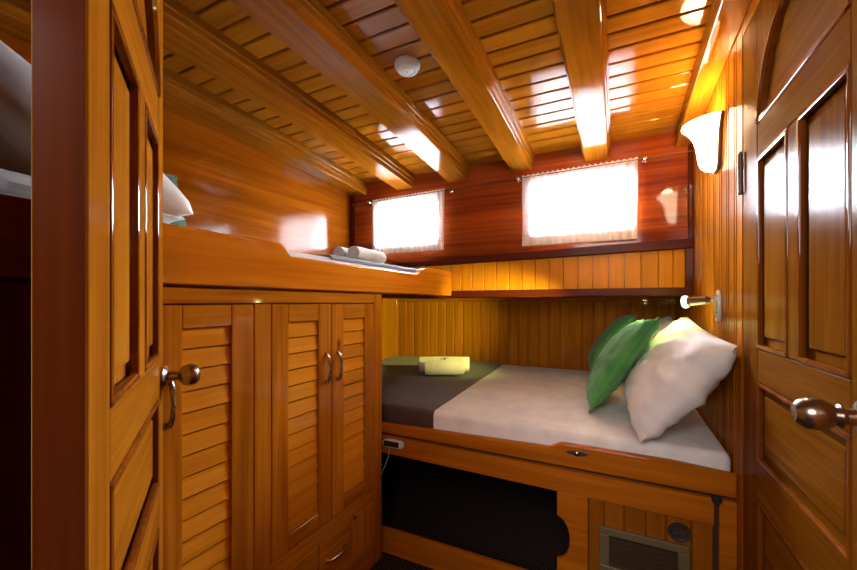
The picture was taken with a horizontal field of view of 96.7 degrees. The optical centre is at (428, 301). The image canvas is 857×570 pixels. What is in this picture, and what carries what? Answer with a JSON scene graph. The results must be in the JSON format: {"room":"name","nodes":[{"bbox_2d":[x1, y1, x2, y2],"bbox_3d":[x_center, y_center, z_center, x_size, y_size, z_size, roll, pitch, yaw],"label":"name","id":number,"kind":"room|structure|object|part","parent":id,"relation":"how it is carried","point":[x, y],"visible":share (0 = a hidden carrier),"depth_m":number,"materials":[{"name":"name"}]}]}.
{"room":"ship interior","nodes":[
{"label":"ship interior","id":0,"kind":"room"},
{"bbox_2d":[0,30,398,363],"bbox_3d":[-1.251,0.110,1.549,0.050,2.120,4.460,0,0,26],"label":"wall","id":1,"kind":"structure","parent":0,"point":[232,186],"depth_m":2.06,"materials":[{"name":"brown wood"}]},
{"bbox_2d":[163,0,712,182],"bbox_3d":[-0.421,-0.944,0.746,2.251,0.147,3.760,0,0,26],"label":"ceiling","id":2,"kind":"structure","parent":0,"point":[653,45],"depth_m":1.51,"materials":[{"name":"brown wood"}]},
{"bbox_2d":[0,0,367,196],"bbox_3d":[-0.995,-0.871,1.841,0.150,0.172,2.190,0,0,26],"label":"ceiling beam","id":3,"kind":"structure","parent":2,"relation":"attached to","point":[181,94],"depth_m":1.83,"materials":[{"name":"brown wood"}]},
{"bbox_2d":[163,0,414,189],"bbox_3d":[-0.651,-0.871,1.670,0.160,0.172,2.190,0,0,26],"label":"ceiling beam","id":4,"kind":"structure","parent":2,"relation":"attached to","point":[186,35],"depth_m":1.56,"materials":[{"name":"brown wood"}]},
{"bbox_2d":[230,0,469,182],"bbox_3d":[-0.296,-0.871,1.493,0.171,0.172,2.190,0,0,26],"label":"ceiling beam","id":5,"kind":"structure","parent":2,"relation":"attached to","point":[306,27],"depth_m":1.43,"materials":[{"name":"brown wood"}]},
{"bbox_2d":[394,55,419,76],"bbox_3d":[-0.083,-0.917,1.490,0.100,0.040,0.100,0,0,26],"label":"smoke detector","id":6,"kind":"object","parent":2,"relation":"attached to","point":[405,65],"visible":1,"depth_m":1.47,"materials":[{"name":"white plastic"}]},
{"bbox_2d":[393,0,534,172],"bbox_3d":[0.073,-0.871,1.309,0.151,0.172,2.190,0,0,26],"label":"ceiling beam","id":7,"kind":"structure","parent":2,"relation":"attached to","point":[444,27],"depth_m":1.41,"materials":[{"name":"brown wood"}]},
{"bbox_2d":[551,0,610,161],"bbox_3d":[0.441,-0.871,1.126,0.149,0.172,2.190,0,0,26],"label":"ceiling beam","id":8,"kind":"structure","parent":2,"relation":"attached to","point":[581,25],"depth_m":1.37,"materials":[{"name":"brown wood"}]},
{"bbox_2d":[370,452,569,569],"bbox_3d":[-0.266,1.200,1.059,2.260,0.060,4.460,0,0,26],"label":"floor","id":9,"kind":"structure","parent":0,"point":[511,522],"depth_m":2.10,"materials":[{"name":"carpet"}]},
{"bbox_2d":[0,282,381,569],"bbox_3d":[-0.871,0.567,1.314,0.834,1.206,1.363,0,0,26],"label":"wardrobe","id":10,"kind":"object","parent":9,"relation":"on","point":[272,460],"visible":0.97,"depth_m":1.14,"materials":[{"name":"brown wood"}]},
{"bbox_3d":[-0.617,0.245,0.916,0.024,0.124,0.018,0,0,26],"label":"handle","id":11,"kind":"part","parent":10,"relation":"part of","materials":[{"name":"silver metal"}]},
{"bbox_3d":[-0.592,0.037,1.014,0.020,0.060,0.135,0,0,26],"label":"rail","id":12,"kind":"part","parent":10,"relation":"part of","materials":[{"name":"brown wood"}]},
{"bbox_3d":[-0.595,0.417,1.016,0.017,0.701,0.135,0,0,26],"label":"louver panel","id":13,"kind":"part","parent":10,"relation":"part of","materials":[{"name":"brown wood"}]},
{"bbox_3d":[-0.591,0.416,1.014,0.020,0.816,0.279,0,0,26],"label":"door","id":14,"kind":"part","parent":10,"relation":"part of","materials":[{"name":"brown wood"}]},
{"bbox_2d":[0,194,450,298],"bbox_3d":[-0.697,-0.107,1.673,0.827,0.178,2.161,0,0,26],"label":"bunk","id":15,"kind":"object","parent":10,"relation":"on","point":[192,257],"visible":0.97,"depth_m":1.08,"materials":[{"name":"brown wood"}]},
{"bbox_2d":[287,251,414,273],"bbox_3d":[-0.714,-0.118,1.682,0.781,0.120,2.125,0,0,26],"label":"mattress","id":16,"kind":"object","parent":15,"relation":"on","point":[291,253],"visible":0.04,"depth_m":1.47,"materials":[{"name":"white fabric"}]},
{"bbox_2d":[0,168,183,223],"bbox_3d":[-1.026,-0.237,0.935,0.610,0.089,0.480,0,0,26],"label":"pillow","id":17,"kind":"object","parent":16,"relation":"on","point":[12,183],"visible":0.12,"depth_m":0.74,"materials":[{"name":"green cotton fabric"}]},
{"bbox_2d":[0,40,192,216],"bbox_3d":[-0.943,-0.377,0.911,0.460,0.334,0.493,0,0,26],"label":"pillow","id":18,"kind":"object","parent":17,"relation":"on","point":[15,71],"visible":0.15,"depth_m":0.75,"materials":[{"name":"white fabric"}]},
{"bbox_2d":[164,173,186,226],"bbox_3d":[-1.058,-0.360,1.389,0.229,0.346,0.390,0,0,26],"label":"cushion","id":19,"kind":"object","parent":16,"relation":"on","point":[172,178],"visible":0.07,"depth_m":1.53,"materials":[{"name":"green fabric"}]},
{"bbox_2d":[318,254,416,271],"bbox_3d":[-0.481,-0.176,2.141,0.778,0.027,1.085,0,0,26],"label":"blanket","id":20,"kind":"object","parent":16,"relation":"on","point":[332,257],"visible":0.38,"depth_m":1.68,"materials":[{"name":"grey fabric"}]},
{"bbox_2d":[333,247,348,257],"bbox_3d":[-0.364,-0.226,1.906,0.069,0.065,0.296,0,0,24],"label":"rolled towel","id":21,"kind":"object","parent":20,"relation":"on","point":[338,251],"visible":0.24,"depth_m":1.77,"materials":[{"name":"white fabric"}]},
{"bbox_2d":[348,246,386,262],"bbox_3d":[-0.296,-0.227,1.862,0.068,0.064,0.256,0,0,23],"label":"rolled towel","id":22,"kind":"object","parent":20,"relation":"on","point":[355,252],"visible":0.97,"depth_m":1.80,"materials":[{"name":"white fabric"}]},
{"bbox_3d":[-0.069,-0.028,2.123,0.026,0.020,0.791,0,0,26],"label":"support rail","id":23,"kind":"part","parent":15,"relation":"part of","materials":[{"name":"brown wood"}]},
{"bbox_3d":[-0.453,-0.016,1.293,0.022,0.040,0.905,0,0,26],"label":"rail","id":24,"kind":"part","parent":10,"relation":"part of","materials":[{"name":"brown wood"}]},
{"bbox_3d":[-0.438,0.416,1.323,0.020,0.816,0.278,0,0,26],"label":"door","id":25,"kind":"part","parent":10,"relation":"part of","materials":[{"name":"brown wood"}]},
{"bbox_3d":[-0.438,0.037,1.323,0.020,0.060,0.141,0,0,26],"label":"rail","id":26,"kind":"part","parent":10,"relation":"part of","materials":[{"name":"brown wood"}]},
{"bbox_3d":[-0.438,0.796,1.323,0.020,0.056,0.141,0,0,26],"label":"rail","id":27,"kind":"part","parent":10,"relation":"part of","materials":[{"name":"brown wood"}]},
{"bbox_3d":[-0.441,0.417,1.324,0.017,0.701,0.141,0,0,26],"label":"louver panel","id":28,"kind":"part","parent":10,"relation":"part of","materials":[{"name":"brown wood"}]},
{"bbox_3d":[-0.452,0.966,1.294,0.020,0.163,0.200,0,0,26],"label":"drawer","id":29,"kind":"part","parent":10,"relation":"part of","materials":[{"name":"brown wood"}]},
{"bbox_3d":[-0.453,0.855,1.293,0.022,0.055,0.905,0,0,26],"label":"rail","id":30,"kind":"part","parent":10,"relation":"part of","materials":[{"name":"brown wood"}]},
{"bbox_3d":[-0.370,0.245,1.413,0.024,0.124,0.018,0,0,26],"label":"handle","id":31,"kind":"part","parent":10,"relation":"part of","materials":[{"name":"silver metal"}]},
{"bbox_3d":[-0.364,0.966,1.470,0.020,0.163,0.183,0,0,26],"label":"drawer","id":32,"kind":"part","parent":10,"relation":"part of","materials":[{"name":"brown wood"}]},
{"bbox_3d":[-0.345,0.965,1.460,0.023,0.018,0.118,0,0,26],"label":"handle","id":33,"kind":"part","parent":10,"relation":"part of","materials":[{"name":"silver metal"}]},
{"bbox_3d":[-0.341,0.245,1.471,0.024,0.124,0.018,0,0,26],"label":"handle","id":34,"kind":"part","parent":10,"relation":"part of","materials":[{"name":"silver metal"}]},
{"bbox_3d":[-0.313,0.416,1.573,0.020,0.816,0.276,0,0,26],"label":"door","id":35,"kind":"part","parent":10,"relation":"part of","materials":[{"name":"brown wood"}]},
{"bbox_3d":[-0.316,0.417,1.576,0.017,0.701,0.141,0,0,26],"label":"louver panel","id":36,"kind":"part","parent":10,"relation":"part of","materials":[{"name":"brown wood"}]},
{"bbox_3d":[-0.313,0.037,1.575,0.020,0.060,0.141,0,0,26],"label":"rail","id":37,"kind":"part","parent":10,"relation":"part of","materials":[{"name":"brown wood"}]},
{"bbox_3d":[-0.313,0.796,1.575,0.020,0.056,0.141,0,0,26],"label":"rail","id":38,"kind":"part","parent":10,"relation":"part of","materials":[{"name":"brown wood"}]},
{"bbox_3d":[-0.453,1.109,1.293,0.022,0.121,0.905,0,0,26],"label":"rail","id":39,"kind":"part","parent":10,"relation":"part of","materials":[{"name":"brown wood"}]},
{"bbox_2d":[382,421,736,569],"bbox_3d":[0.348,0.850,2.323,2.116,0.641,1.490,0,0,26],"label":"frame","id":40,"kind":"object","parent":9,"relation":"on","point":[620,510],"visible":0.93,"depth_m":1.36,"materials":[{"name":"brown wood"}]},
{"bbox_2d":[382,438,404,471],"bbox_3d":[-0.171,0.746,1.745,0.132,0.236,0.026,0,0,26],"label":"controller","id":41,"kind":"object","parent":40,"relation":"attached to","point":[388,442],"visible":0.92,"depth_m":1.73,"materials":[{"name":"white plastic"}]},
{"bbox_2d":[434,364,730,471],"bbox_3d":[0.351,0.581,2.333,2.109,0.186,1.429,0,0,26],"label":"mattress","id":42,"kind":"object","parent":40,"relation":"on","point":[539,405],"visible":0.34,"depth_m":1.63,"materials":[{"name":"white fabric"}]},
{"bbox_2d":[382,356,503,428],"bbox_3d":[-0.128,0.527,2.565,1.041,0.089,1.420,0,0,26],"label":"blanket","id":43,"kind":"object","parent":42,"relation":"on","point":[410,396],"visible":0.38,"depth_m":2.13,"materials":[{"name":"grey fabric"}]},
{"bbox_2d":[419,357,469,371],"bbox_3d":[0.105,0.422,2.583,0.339,0.103,0.112,0,0,1],"label":"rolled towel","id":44,"kind":"object","parent":43,"relation":"on","point":[421,359],"visible":0.26,"depth_m":2.55,"materials":[{"name":"white fabric"}]},
{"bbox_2d":[425,359,464,374],"bbox_3d":[0.105,0.423,2.456,0.253,0.106,0.111,0,0,0],"label":"rolled towel","id":45,"kind":"object","parent":43,"relation":"on","point":[436,366],"visible":1,"depth_m":2.41,"materials":[{"name":"fabric"}]},
{"bbox_2d":[588,313,635,372],"bbox_3d":[1.159,0.270,2.417,0.274,0.396,0.486,0,0,26],"label":"cushion","id":46,"kind":"object","parent":42,"relation":"on","point":[618,324],"visible":0.44,"depth_m":2.30,"materials":[{"name":"green fabric"}]},
{"bbox_2d":[586,317,659,412],"bbox_3d":[0.848,0.270,1.716,0.255,0.428,0.595,0,0,22],"label":"cushion","id":47,"kind":"object","parent":42,"relation":"on","point":[615,361],"visible":1,"depth_m":1.57,"materials":[{"name":"green fabric"}]},
{"bbox_2d":[651,316,673,340],"bbox_3d":[1.274,0.265,2.164,0.245,0.360,0.670,0,0,26],"label":"pillow","id":48,"kind":"object","parent":42,"relation":"on","point":[665,322],"visible":0.09,"depth_m":2.02,"materials":[{"name":"white fabric"}]},
{"bbox_2d":[624,317,736,442],"bbox_3d":[0.932,0.273,1.477,0.307,0.416,0.625,0,0,26],"label":"pillow","id":49,"kind":"object","parent":42,"relation":"on","point":[684,363],"visible":0.95,"depth_m":1.27,"materials":[{"name":"white fabric"}]},
{"bbox_2d":[599,525,689,569],"bbox_3d":[0.737,0.884,1.311,0.273,0.161,0.016,0,0,26],"label":"vent grille","id":50,"kind":"object","parent":40,"relation":"attached to","point":[621,547],"depth_m":1.32,"materials":[{"name":"grey metal"}]},
{"bbox_3d":[0.756,0.895,1.319,0.374,0.370,0.016,0,0,26],"label":"plank panel","id":51,"kind":"part","parent":40,"relation":"part of","materials":[{"name":"brown wood"}]},
{"bbox_2d":[668,522,690,542],"bbox_3d":[0.835,0.768,1.267,0.066,0.066,0.008,0,0,26],"label":"outlet","id":52,"kind":"object","parent":40,"relation":"attached to","point":[678,532],"depth_m":1.27,"materials":[{"name":"grey metal"}]},
{"bbox_2d":[355,131,692,296],"bbox_3d":[0.398,-0.480,2.392,2.251,0.900,0.062,0,0,26],"label":"wall","id":53,"kind":"structure","parent":0,"point":[486,219],"depth_m":2.23,"materials":[{"name":"brown wood"}]},
{"bbox_2d":[350,195,354,246],"bbox_3d":[-0.568,-0.465,2.835,0.028,0.850,0.030,0,0,26],"label":"trim","id":54,"kind":"structure","parent":53,"relation":"attached to","point":[352,198],"depth_m":2.82,"materials":[{"name":"brown wood"}]},
{"bbox_2d":[354,150,693,204],"bbox_3d":[0.376,-0.729,2.352,2.089,0.057,0.052,0,0,26],"label":"curtain rod","id":55,"kind":"structure","parent":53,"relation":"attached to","point":[644,158],"depth_m":2.24,"materials":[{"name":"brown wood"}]},
{"bbox_2d":[372,188,444,253],"bbox_3d":[-0.149,-0.537,2.600,0.565,0.406,0.019,0,0,26],"label":"curtain","id":56,"kind":"object","parent":55,"relation":"hanging from","point":[415,223],"visible":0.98,"depth_m":2.59,"materials":[{"name":"white fabric"}]},
{"bbox_2d":[522,157,637,246],"bbox_3d":[0.821,-0.542,2.118,0.602,0.432,0.019,0,0,26],"label":"curtain","id":57,"kind":"object","parent":55,"relation":"hanging from","point":[599,203],"visible":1,"depth_m":2.11,"materials":[{"name":"white fabric"}]},
{"bbox_2d":[387,238,693,267],"bbox_3d":[0.366,-0.271,2.362,2.121,0.090,0.045,0,0,26],"label":"trim","id":58,"kind":"structure","parent":53,"relation":"attached to","point":[673,244],"depth_m":2.14,"materials":[{"name":"brown wood"}]},
{"bbox_2d":[446,287,693,297],"bbox_3d":[0.373,-0.050,2.377,2.121,0.049,0.050,0,0,26],"label":"trim","id":59,"kind":"structure","parent":53,"relation":"attached to","point":[668,290],"depth_m":2.12,"materials":[{"name":"brown wood"}]},
{"bbox_2d":[685,248,693,286],"bbox_3d":[1.303,-0.172,1.905,0.035,0.197,0.028,0,0,26],"label":"trim","id":60,"kind":"structure","parent":53,"relation":"attached to","point":[689,252],"depth_m":1.89,"materials":[{"name":"brown wood"}]},
{"bbox_2d":[688,144,693,237],"bbox_3d":[1.310,-0.603,1.905,0.022,0.574,0.022,0,0,26],"label":"trim","id":61,"kind":"structure","parent":53,"relation":"attached to","point":[690,146],"depth_m":1.90,"materials":[{"name":"brown wood"}]},
{"bbox_2d":[399,301,674,370],"bbox_3d":[0.731,0.555,3.013,2.296,1.230,0.074,0,0,26],"label":"wall paneling","id":62,"kind":"structure","parent":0,"point":[558,335],"depth_m":3.00,"materials":[{"name":"brown wood"}]},
{"bbox_2d":[398,297,674,301],"bbox_3d":[0.677,-0.018,2.988,2.121,0.033,0.023,0,0,26],"label":"trim","id":63,"kind":"structure","parent":62,"relation":"attached to","point":[521,299],"depth_m":2.85,"materials":[{"name":"brown wood"}]},
{"bbox_2d":[458,296,676,297],"bbox_3d":[0.558,-0.052,2.716,2.251,0.035,0.760,0,0,26],"label":"ceiling","id":64,"kind":"structure","parent":0,"point":[630,296],"depth_m":2.96,"materials":[{"name":"brown wood"}]},
{"bbox_2d":[675,0,759,569],"bbox_3d":[0.711,0.110,0.574,0.090,2.120,4.460,0,0,26],"label":"wall","id":65,"kind":"structure","parent":0,"point":[718,208],"depth_m":1.31,"materials":[{"name":"brown wood"}]},
{"bbox_2d":[681,290,721,321],"bbox_3d":[1.038,0.016,1.443,0.060,0.118,0.132,0,0,-37],"label":"reading lamp","id":66,"kind":"object","parent":65,"relation":"attached to","point":[686,301],"visible":1,"depth_m":1.42,"materials":[{"name":"metal"}]},
{"bbox_3d":[1.049,-0.008,1.414,0.028,0.020,0.020,0,0,26],"label":"swivel arm","id":67,"kind":"part","parent":66,"relation":"part of","materials":[{"name":"silver metal"}]},
{"bbox_3d":[1.067,0.016,1.405,0.012,0.118,0.064,0,0,26],"label":"wall plate","id":68,"kind":"part","parent":66,"relation":"part of","materials":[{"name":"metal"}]},
{"bbox_2d":[681,110,724,173],"bbox_3d":[1.034,-0.580,1.454,0.114,0.184,0.216,0,0,26],"label":"wall sconce","id":69,"kind":"object","parent":65,"relation":"attached to","point":[705,132],"visible":1,"depth_m":1.40,"materials":[{"name":"frosted white glass"}]},
{"bbox_3d":[1.080,-0.580,1.431,0.011,0.184,0.216,0,0,26],"label":"plate","id":70,"kind":"part","parent":69,"relation":"part of","materials":[{"name":"brown metal"}]},
{"bbox_2d":[675,0,750,147],"bbox_3d":[0.804,-0.871,0.946,0.074,0.172,2.190,0,0,26],"label":"beam","id":71,"kind":"structure","parent":65,"relation":"attached to","point":[725,18],"depth_m":1.31,"materials":[{"name":"brown wood"}]},
{"bbox_2d":[737,0,856,569],"bbox_3d":[0.765,0.182,0.833,0.128,1.955,0.724,0,0,26],"label":"door","id":72,"kind":"structure","parent":65,"relation":"in","point":[797,164],"depth_m":0.79,"materials":[{"name":"brown wood"}]},
{"bbox_3d":[0.844,-0.132,0.934,0.012,0.513,0.205,0,0,26],"label":"moulding","id":73,"kind":"part","parent":72,"relation":"part of","materials":[{"name":"brown wood"}]},
{"bbox_3d":[0.860,-0.132,0.927,0.030,0.519,0.211,0,0,26],"label":"panel","id":74,"kind":"part","parent":72,"relation":"part of","materials":[{"name":"brown wood"}]},
{"bbox_3d":[0.787,0.790,0.819,0.012,0.520,0.462,0,0,26],"label":"moulding","id":75,"kind":"part","parent":72,"relation":"part of","materials":[{"name":"brown wood"}]},
{"bbox_3d":[0.802,0.790,0.812,0.030,0.526,0.468,0,0,26],"label":"panel","id":76,"kind":"part","parent":72,"relation":"part of","materials":[{"name":"brown wood"}]},
{"bbox_3d":[0.788,-0.596,0.819,0.018,0.232,0.464,0,0,26],"label":"arch moulding","id":77,"kind":"part","parent":72,"relation":"part of","materials":[{"name":"brown wood"}]},
{"bbox_3d":[0.787,0.322,0.819,0.012,0.213,0.462,0,0,26],"label":"moulding","id":78,"kind":"part","parent":72,"relation":"part of","materials":[{"name":"brown wood"}]},
{"bbox_3d":[0.806,-0.596,0.810,0.022,0.235,0.466,0,0,26],"label":"arched panel","id":79,"kind":"part","parent":72,"relation":"part of","materials":[{"name":"brown wood"}]},
{"bbox_3d":[0.803,-0.434,0.811,0.042,0.092,0.462,0,0,26],"label":"rail","id":80,"kind":"part","parent":72,"relation":"part of","materials":[{"name":"brown wood"}]},
{"bbox_3d":[0.803,0.170,0.811,0.042,0.090,0.462,0,0,26],"label":"rail","id":81,"kind":"part","parent":72,"relation":"part of","materials":[{"name":"brown wood"}]},
{"bbox_3d":[0.803,0.479,0.811,0.042,0.102,0.462,0,0,26],"label":"rail","id":82,"kind":"part","parent":72,"relation":"part of","materials":[{"name":"brown wood"}]},
{"bbox_3d":[0.802,0.322,0.812,0.030,0.219,0.468,0,0,26],"label":"panel","id":83,"kind":"part","parent":72,"relation":"part of","materials":[{"name":"brown wood"}]},
{"bbox_3d":[0.620,0.175,0.588,0.086,0.058,0.058,0,0,26],"label":"knob","id":84,"kind":"part","parent":72,"relation":"part of","materials":[{"name":"silver metal"}]},
{"bbox_3d":[0.730,-0.132,0.704,0.012,0.513,0.204,0,0,26],"label":"moulding","id":85,"kind":"part","parent":72,"relation":"part of","materials":[{"name":"brown wood"}]},
{"bbox_3d":[0.745,-0.132,0.696,0.030,0.519,0.210,0,0,26],"label":"panel","id":86,"kind":"part","parent":72,"relation":"part of","materials":[{"name":"brown wood"}]},
{"bbox_3d":[-0.621,0.110,0.379,2.121,2.120,0.085,0,0,26],"label":"wall","id":87,"kind":"structure","parent":0,"visible":0},
{"bbox_2d":[31,0,200,569],"bbox_3d":[-0.443,0.181,0.618,0.113,1.953,0.609,0,0,-30],"label":"door","id":88,"kind":"structure","parent":87,"relation":"in","point":[99,376],"depth_m":0.37,"materials":[{"name":"brown wood"}]},
{"bbox_3d":[-0.415,-0.110,0.494,0.026,0.463,0.194,0,0,-30],"label":"panel","id":89,"kind":"part","parent":88,"relation":"part of","materials":[{"name":"brown wood"}]},
{"bbox_3d":[-0.402,-0.110,0.501,0.012,0.457,0.188,0,0,-30],"label":"moulding","id":90,"kind":"part","parent":88,"relation":"part of","materials":[{"name":"brown wood"}]},
{"bbox_3d":[-0.476,0.294,0.601,0.026,0.188,0.439,0,0,-30],"label":"panel","id":91,"kind":"part","parent":88,"relation":"part of","materials":[{"name":"brown wood"}]},
{"bbox_3d":[-0.476,0.161,0.601,0.038,0.084,0.433,0,0,-30],"label":"rail","id":92,"kind":"part","parent":88,"relation":"part of","materials":[{"name":"brown wood"}]},
{"bbox_3d":[-0.463,0.294,0.608,0.012,0.182,0.433,0,0,-30],"label":"moulding","id":93,"kind":"part","parent":88,"relation":"part of","materials":[{"name":"brown wood"}]},
{"bbox_3d":[-0.476,-0.384,0.601,0.038,0.092,0.433,0,0,-30],"label":"rail","id":94,"kind":"part","parent":88,"relation":"part of","materials":[{"name":"brown wood"}]},
{"bbox_3d":[-0.476,0.427,0.601,0.038,0.085,0.433,0,0,-30],"label":"rail","id":95,"kind":"part","parent":88,"relation":"part of","materials":[{"name":"brown wood"}]},
{"bbox_3d":[-0.479,-0.538,0.599,0.018,0.220,0.437,0,0,-30],"label":"arched panel","id":96,"kind":"part","parent":88,"relation":"part of","materials":[{"name":"brown wood"}]},
{"bbox_3d":[-0.464,-0.539,0.607,0.018,0.218,0.435,0,0,-30],"label":"arch moulding","id":97,"kind":"part","parent":88,"relation":"part of","materials":[{"name":"brown wood"}]},
{"bbox_3d":[-0.537,-0.110,0.710,0.026,0.463,0.188,0,0,-30],"label":"panel","id":98,"kind":"part","parent":88,"relation":"part of","materials":[{"name":"brown wood"}]},
{"bbox_3d":[-0.524,-0.110,0.717,0.012,0.457,0.182,0,0,-30],"label":"moulding","id":99,"kind":"part","parent":88,"relation":"part of","materials":[{"name":"brown wood"}]},
{"bbox_3d":[-0.463,0.760,0.608,0.012,0.580,0.433,0,0,-30],"label":"moulding","id":100,"kind":"part","parent":88,"relation":"part of","materials":[{"name":"brown wood"}]},
{"bbox_3d":[-0.562,0.167,0.867,0.075,0.054,0.054,0,0,-30],"label":"knob","id":101,"kind":"part","parent":88,"relation":"part of","materials":[{"name":"silver metal"}]}
]}

